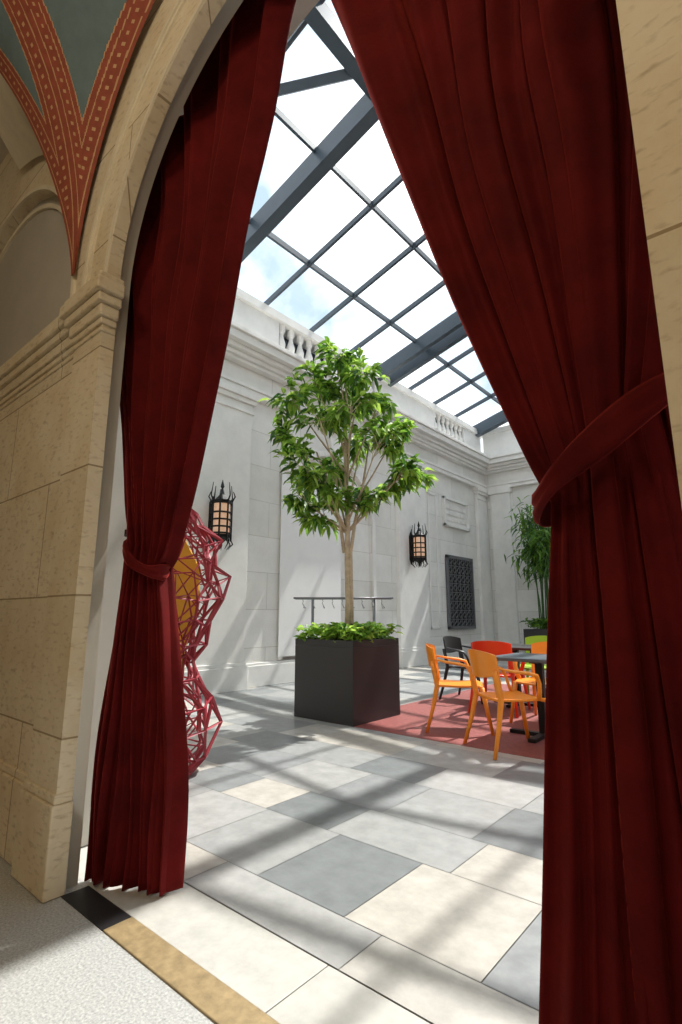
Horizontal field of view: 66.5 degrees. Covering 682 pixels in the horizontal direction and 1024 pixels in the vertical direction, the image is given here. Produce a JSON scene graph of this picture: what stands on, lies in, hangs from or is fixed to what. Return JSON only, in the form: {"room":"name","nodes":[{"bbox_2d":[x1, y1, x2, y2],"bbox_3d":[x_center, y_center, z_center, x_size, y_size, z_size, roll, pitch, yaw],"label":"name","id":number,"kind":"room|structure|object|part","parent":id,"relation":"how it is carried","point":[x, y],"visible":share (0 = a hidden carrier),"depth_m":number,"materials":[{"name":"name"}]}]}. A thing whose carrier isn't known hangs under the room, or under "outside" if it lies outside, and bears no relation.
{"room":"museum","nodes":[
{"label":"museum","id":0,"kind":"room"},
{"bbox_2d":[0,73,8,164],"bbox_3d":[-2.797,-3.769,1.560,11.700,0.100,4.800,-9,-15,39],"label":"ceiling","id":1,"kind":"structure","parent":0,"point":[4,151],"depth_m":4.51,"materials":[{"name":"paint"}]},
{"bbox_2d":[0,74,74,275],"bbox_3d":[-2.190,-2.198,3.287,1.236,1.810,0.635,-9,-15,39],"label":"ceiling","id":2,"kind":"structure","parent":0,"point":[16,131],"depth_m":3.63,"materials":[{"name":"stone"}]},
{"bbox_2d":[0,0,75,275],"bbox_3d":[-2.037,-2.266,3.059,0.740,1.854,0.769,-9,-15,39],"label":"panel","id":3,"kind":"object","parent":2,"relation":"attached to","point":[24,66],"visible":1,"depth_m":3.03,"materials":[{"name":"paint"}]},
{"bbox_2d":[23,0,154,273],"bbox_3d":[-1.277,-2.386,2.455,1.253,1.854,0.813,-9,-15,39],"label":"panel","id":4,"kind":"object","parent":2,"relation":"attached to","point":[88,46],"visible":1,"depth_m":2.90,"materials":[{"name":"paint"}]},
{"bbox_2d":[61,886,130,930],"bbox_3d":[-0.988,1.609,2.083,0.365,0.053,0.115,-9,-15,39],"label":"plate","id":5,"kind":"object","parent":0,"point":[100,911],"depth_m":2.08,"materials":[{"name":"black metal"}]},
{"bbox_2d":[0,0,318,888],"bbox_3d":[-0.754,-0.900,2.661,12.700,5.100,0.500,-9,-15,39],"label":"wall","id":6,"kind":"structure","parent":0,"point":[35,270],"depth_m":2.83,"materials":[{"name":"beige stone"}]},
{"bbox_2d":[0,270,124,902],"bbox_3d":[-2.372,0.386,3.377,9.144,2.855,0.142,-9,-15,39],"label":"trim","id":7,"kind":"structure","parent":6,"relation":"attached to","point":[36,822],"depth_m":2.56,"materials":[{"name":"beige stone"}]},
{"bbox_2d":[84,0,295,896],"bbox_3d":[-0.719,-0.583,2.545,1.568,4.411,0.251,-8,-14,35],"label":"velvet curtain","id":8,"kind":"object","parent":6,"relation":"hanging from","point":[194,228],"visible":0.9,"depth_m":2.51,"materials":[{"name":"red fabric"}]},
{"bbox_2d":[331,0,681,1023],"bbox_3d":[0.462,-0.773,1.578,1.640,4.406,0.311,-9,-15,39],"label":"velvet curtain","id":9,"kind":"object","parent":6,"relation":"hanging from","point":[506,125],"visible":0.93,"depth_m":1.29,"materials":[{"name":"red fabric"}]},
{"bbox_2d":[103,917,278,1023],"bbox_3d":[-0.125,1.465,1.365,1.890,0.056,0.115,-9,-15,39],"label":"threshold","id":10,"kind":"object","parent":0,"point":[217,1001],"depth_m":1.67,"materials":[{"name":"beige stone"}]},
{"bbox_2d":[78,847,429,1023],"bbox_3d":[-0.020,1.527,1.533,3.360,0.100,0.280,-9,-15,39],"label":"threshold","id":11,"kind":"object","parent":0,"point":[282,980],"depth_m":1.75,"materials":[{"name":"white stone"}]},
{"bbox_2d":[0,668,543,1023],"bbox_3d":[2.226,2.297,5.373,13.000,0.120,18.800,-9,-15,39],"label":"floor","id":12,"kind":"structure","parent":0,"point":[57,966],"depth_m":1.71,"materials":[{"name":"grey stone"}]},
{"bbox_2d":[0,0,681,794],"bbox_3d":[-1.319,-0.880,2.765,11.700,5.100,0.070,-9,-15,39],"label":"wall","id":13,"kind":"structure","parent":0,"point":[53,436],"depth_m":2.60,"materials":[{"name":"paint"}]},
{"bbox_2d":[0,0,204,296],"bbox_3d":[-1.437,-1.864,3.047,5.870,1.440,0.092,-9,-15,39],"label":"trim archivolts","id":14,"kind":"structure","parent":13,"relation":"attached to","point":[178,6],"depth_m":2.79,"materials":[{"name":"beige stone"}]},
{"bbox_2d":[222,358,483,663],"bbox_3d":[-0.014,0.387,10.963,0.470,5.800,13.900,-9,-15,39],"label":"wall","id":15,"kind":"structure","parent":0,"point":[263,553],"depth_m":11.02,"materials":[{"name":"stone"}]},
{"bbox_2d":[208,480,235,549],"bbox_3d":[-1.845,0.039,7.989,0.390,1.093,0.440,6,-13,-27],"label":"wall lantern","id":16,"kind":"object","parent":15,"relation":"attached to","point":[220,508],"visible":0.85,"depth_m":7.87,"materials":[{"name":"black metal"}]},
{"bbox_3d":[-1.834,0.112,7.952,0.260,0.490,0.260,-9,-15,39],"label":"amber glass","id":17,"kind":"part","parent":16,"relation":"part of","materials":[{"name":"orange glass"}]},
{"bbox_2d":[278,465,340,656],"bbox_3d":[-0.525,0.930,9.793,0.062,3.380,1.690,-9,-15,39],"label":"wall panel","id":18,"kind":"object","parent":15,"relation":"attached to","point":[310,565],"visible":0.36,"depth_m":9.59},
{"bbox_2d":[184,320,537,695],"bbox_3d":[4.301,-0.341,7.444,11.193,5.854,13.393,-9,-15,39],"label":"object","id":19,"kind":"structure","parent":15,"relation":"attached to","point":[221,666],"depth_m":9.83,"materials":[{"name":"white stone"}]},
{"bbox_2d":[232,287,520,455],"bbox_3d":[4.456,-3.700,8.162,11.730,1.010,13.680,-9,-15,39],"label":"balustrade","id":20,"kind":"object","parent":15,"relation":"on","point":[249,312],"depth_m":12.50,"materials":[{"name":"white stone"}]},
{"bbox_2d":[284,338,453,431],"bbox_3d":[-0.151,-2.926,11.738,0.050,0.800,13.300,-9,-15,39],"label":"balusters","id":21,"kind":"object","parent":20,"relation":"attached to","point":[286,341],"depth_m":11.02,"materials":[{"name":"white stone"}]},
{"bbox_2d":[409,521,427,567],"bbox_3d":[1.829,0.762,12.262,0.390,1.093,0.440,6,-13,-27],"label":"wall lantern","id":22,"kind":"object","parent":15,"relation":"attached to","point":[417,542],"visible":1,"depth_m":12.14,"materials":[{"name":"black metal"}]},
{"bbox_3d":[1.840,0.835,12.225,0.260,0.490,0.260,-9,-15,39],"label":"amber glass","id":23,"kind":"part","parent":22,"relation":"part of","materials":[{"name":"orange glass"}]},
{"bbox_2d":[441,496,469,531],"bbox_3d":[3.212,0.065,14.486,0.098,0.800,1.450,-9,-15,39],"label":"relief plaque","id":24,"kind":"object","parent":15,"relation":"attached to","point":[455,513],"visible":1,"depth_m":14.44,"materials":[{"name":"stone"}]},
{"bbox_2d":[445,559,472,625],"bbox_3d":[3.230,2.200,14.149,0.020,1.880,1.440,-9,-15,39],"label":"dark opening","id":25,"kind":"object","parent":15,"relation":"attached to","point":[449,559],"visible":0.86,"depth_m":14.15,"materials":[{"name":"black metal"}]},
{"bbox_2d":[445,554,475,629],"bbox_3d":[3.262,2.185,14.124,0.064,1.940,1.480,-9,-15,39],"label":"air vent","id":26,"kind":"object","parent":15,"relation":"in","point":[447,557],"visible":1,"depth_m":14.04,"materials":[{"name":"black metal"}]},
{"bbox_2d":[184,659,545,1023],"bbox_3d":[4.374,2.505,6.732,11.496,0.001,13.462,-9,-15,39],"label":"tiles","id":27,"kind":"structure","parent":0,"point":[466,926],"depth_m":2.60,"materials":[{"name":"grey tile"}]},
{"bbox_2d":[173,509,231,775],"bbox_3d":[-1.379,0.908,4.051,0.916,2.072,0.890,-1,-11,3],"label":"sculpture","id":28,"kind":"object","parent":27,"relation":"on","point":[188,575],"visible":0.34,"depth_m":4.03,"materials":[{"name":"red metal"}]},
{"bbox_3d":[-1.328,1.014,4.038,0.420,1.680,0.040,0,-11,0],"label":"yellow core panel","id":29,"kind":"part","parent":28,"relation":"part of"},
{"bbox_2d":[293,597,392,637],"bbox_3d":[0.035,1.947,7.537,1.440,1.397,0.500,0,-11,0],"label":"clothes rack","id":30,"kind":"object","parent":27,"relation":"on","point":[312,599],"visible":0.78,"depth_m":7.50,"materials":[{"name":"metal"}]},
{"bbox_2d":[258,336,438,725],"bbox_3d":[0.132,0.074,6.555,2.223,4.697,1.376,-2,-11,9],"label":"potted tree","id":31,"kind":"object","parent":27,"relation":"on","point":[348,675],"visible":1,"depth_m":6.39,"materials":[{"name":"green plant"}]},
{"bbox_2d":[335,684,544,759],"bbox_3d":[3.348,2.271,5.545,5.500,0.005,4.300,-9,-15,39],"label":"rug","id":32,"kind":"object","parent":27,"relation":"on","point":[449,723],"visible":0.38,"depth_m":5.56,"materials":[{"name":"red carpet"}]},
{"bbox_2d":[425,643,494,735],"bbox_3d":[1.227,1.823,5.462,0.666,0.849,0.645,-2,-11,12],"label":"dining chair","id":33,"kind":"object","parent":32,"relation":"on","point":[430,649],"visible":0.91,"depth_m":5.30,"materials":[{"name":"orange plastic"}]},
{"bbox_3d":[0.977,1.606,5.561,0.145,0.385,0.490,-2,-11,12],"label":"backrest","id":34,"kind":"part","parent":33,"relation":"part of","materials":[{"name":"orange plastic"}]},
{"bbox_3d":[1.253,1.816,5.458,0.456,0.053,0.466,-2,-11,12],"label":"seat","id":35,"kind":"part","parent":33,"relation":"part of","materials":[{"name":"orange plastic"}]},
{"bbox_2d":[439,636,482,703],"bbox_3d":[1.794,2.188,7.305,0.666,0.849,0.645,-9,-15,39],"label":"dining chair","id":36,"kind":"object","parent":32,"relation":"on","point":[451,643],"visible":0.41,"depth_m":7.50,"materials":[{"name":"black plastic"}]},
{"bbox_3d":[1.599,1.992,7.513,0.145,0.385,0.490,-9,-15,39],"label":"backrest","id":37,"kind":"part","parent":36,"relation":"part of","materials":[{"name":"black plastic"}]},
{"bbox_3d":[1.815,2.179,7.289,0.456,0.053,0.466,-9,-15,39],"label":"seat","id":38,"kind":"part","parent":36,"relation":"part of","materials":[{"name":"black plastic"}]},
{"bbox_2d":[468,641,530,717],"bbox_3d":[1.936,2.009,6.401,0.645,0.849,0.666,-7,-13,32],"label":"dining chair","id":39,"kind":"object","parent":32,"relation":"on","point":[492,647],"visible":0.38,"depth_m":6.20,"materials":[{"name":"red plastic"}]},
{"bbox_3d":[1.799,1.739,6.234,0.490,0.385,0.145,-7,-13,32],"label":"backrest","id":40,"kind":"part","parent":39,"relation":"part of","materials":[{"name":"red plastic"}]},
{"bbox_2d":[463,649,545,759],"bbox_3d":[1.496,1.655,4.612,0.666,0.849,0.645,2,-11,-11],"label":"dining chair","id":41,"kind":"object","parent":32,"relation":"on","point":[483,664],"visible":0.92,"depth_m":4.50,"materials":[{"name":"orange plastic"}]},
{"bbox_3d":[1.245,1.417,4.606,0.145,0.385,0.490,2,-11,-11],"label":"backrest","id":42,"kind":"part","parent":41,"relation":"part of","materials":[{"name":"orange plastic"}]},
{"bbox_3d":[1.522,1.650,4.618,0.456,0.053,0.466,2,-11,-11],"label":"seat","id":43,"kind":"part","parent":41,"relation":"part of","materials":[{"name":"orange plastic"}]},
{"bbox_2d":[494,644,533,707],"bbox_3d":[2.322,2.148,6.857,0.800,0.745,0.800,-9,-15,39],"label":"cafe table","id":44,"kind":"object","parent":32,"relation":"on","point":[515,647],"visible":0.34,"depth_m":6.76,"materials":[{"name":"black metal"}]},
{"bbox_2d":[496,653,546,742],"bbox_3d":[1.954,1.793,5.067,0.760,0.745,0.760,-9,-15,39],"label":"cafe table","id":45,"kind":"object","parent":32,"relation":"on","point":[538,660],"visible":0.46,"depth_m":5.02,"materials":[{"name":"metal"}]},
{"bbox_2d":[510,641,546,722],"bbox_3d":[2.261,1.879,5.748,0.645,0.849,0.666,-11,-15,43],"label":"dining chair","id":46,"kind":"object","parent":32,"relation":"on","point":[539,647],"visible":0.26,"depth_m":5.90,"materials":[{"name":"orange plastic"}]},
{"bbox_3d":[2.243,1.870,5.730,0.466,0.053,0.456,-11,-15,43],"label":"seat","id":47,"kind":"part","parent":46,"relation":"part of","materials":[{"name":"orange plastic"}]},
{"bbox_3d":[2.440,1.687,5.973,0.490,0.385,0.145,-11,-15,43],"label":"backrest","id":48,"kind":"part","parent":46,"relation":"part of","materials":[{"name":"orange plastic"}]},
{"bbox_2d":[511,636,546,693],"bbox_3d":[2.807,2.212,7.428,0.645,0.849,0.666,-9,-15,39],"label":"dining chair","id":49,"kind":"object","parent":32,"relation":"on","point":[530,640],"visible":0.15,"depth_m":7.75,"materials":[{"name":"plastic"}]},
{"bbox_3d":[2.790,2.203,7.410,0.466,0.053,0.456,-9,-15,39],"label":"seat","id":50,"kind":"part","parent":49,"relation":"part of","materials":[{"name":"plastic"}]},
{"bbox_3d":[2.973,2.022,7.665,0.490,0.385,0.145,-9,-15,39],"label":"backrest","id":51,"kind":"part","parent":49,"relation":"part of","materials":[{"name":"plastic"}]},
{"bbox_2d":[504,495,550,652],"bbox_3d":[5.280,1.614,13.574,2.158,4.399,1.570,-9,-15,39],"label":"bamboo","id":52,"kind":"object","parent":27,"relation":"on","point":[537,549],"visible":0.62,"depth_m":13.44,"materials":[{"name":"plant"}]},
{"bbox_2d":[242,0,507,437],"bbox_3d":[4.390,-4.886,8.333,11.870,2.042,13.900,-9,-15,39],"label":"frame","id":53,"kind":"structure","parent":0,"point":[324,157],"depth_m":8.18,"materials":[{"name":"grey metal"}]},
{"bbox_2d":[484,468,550,652],"bbox_3d":[8.705,0.584,12.475,11.700,6.000,0.300,-9,-15,39],"label":"wall","id":54,"kind":"structure","parent":0,"point":[527,599],"depth_m":15.27,"materials":[{"name":"stone"}]}
]}

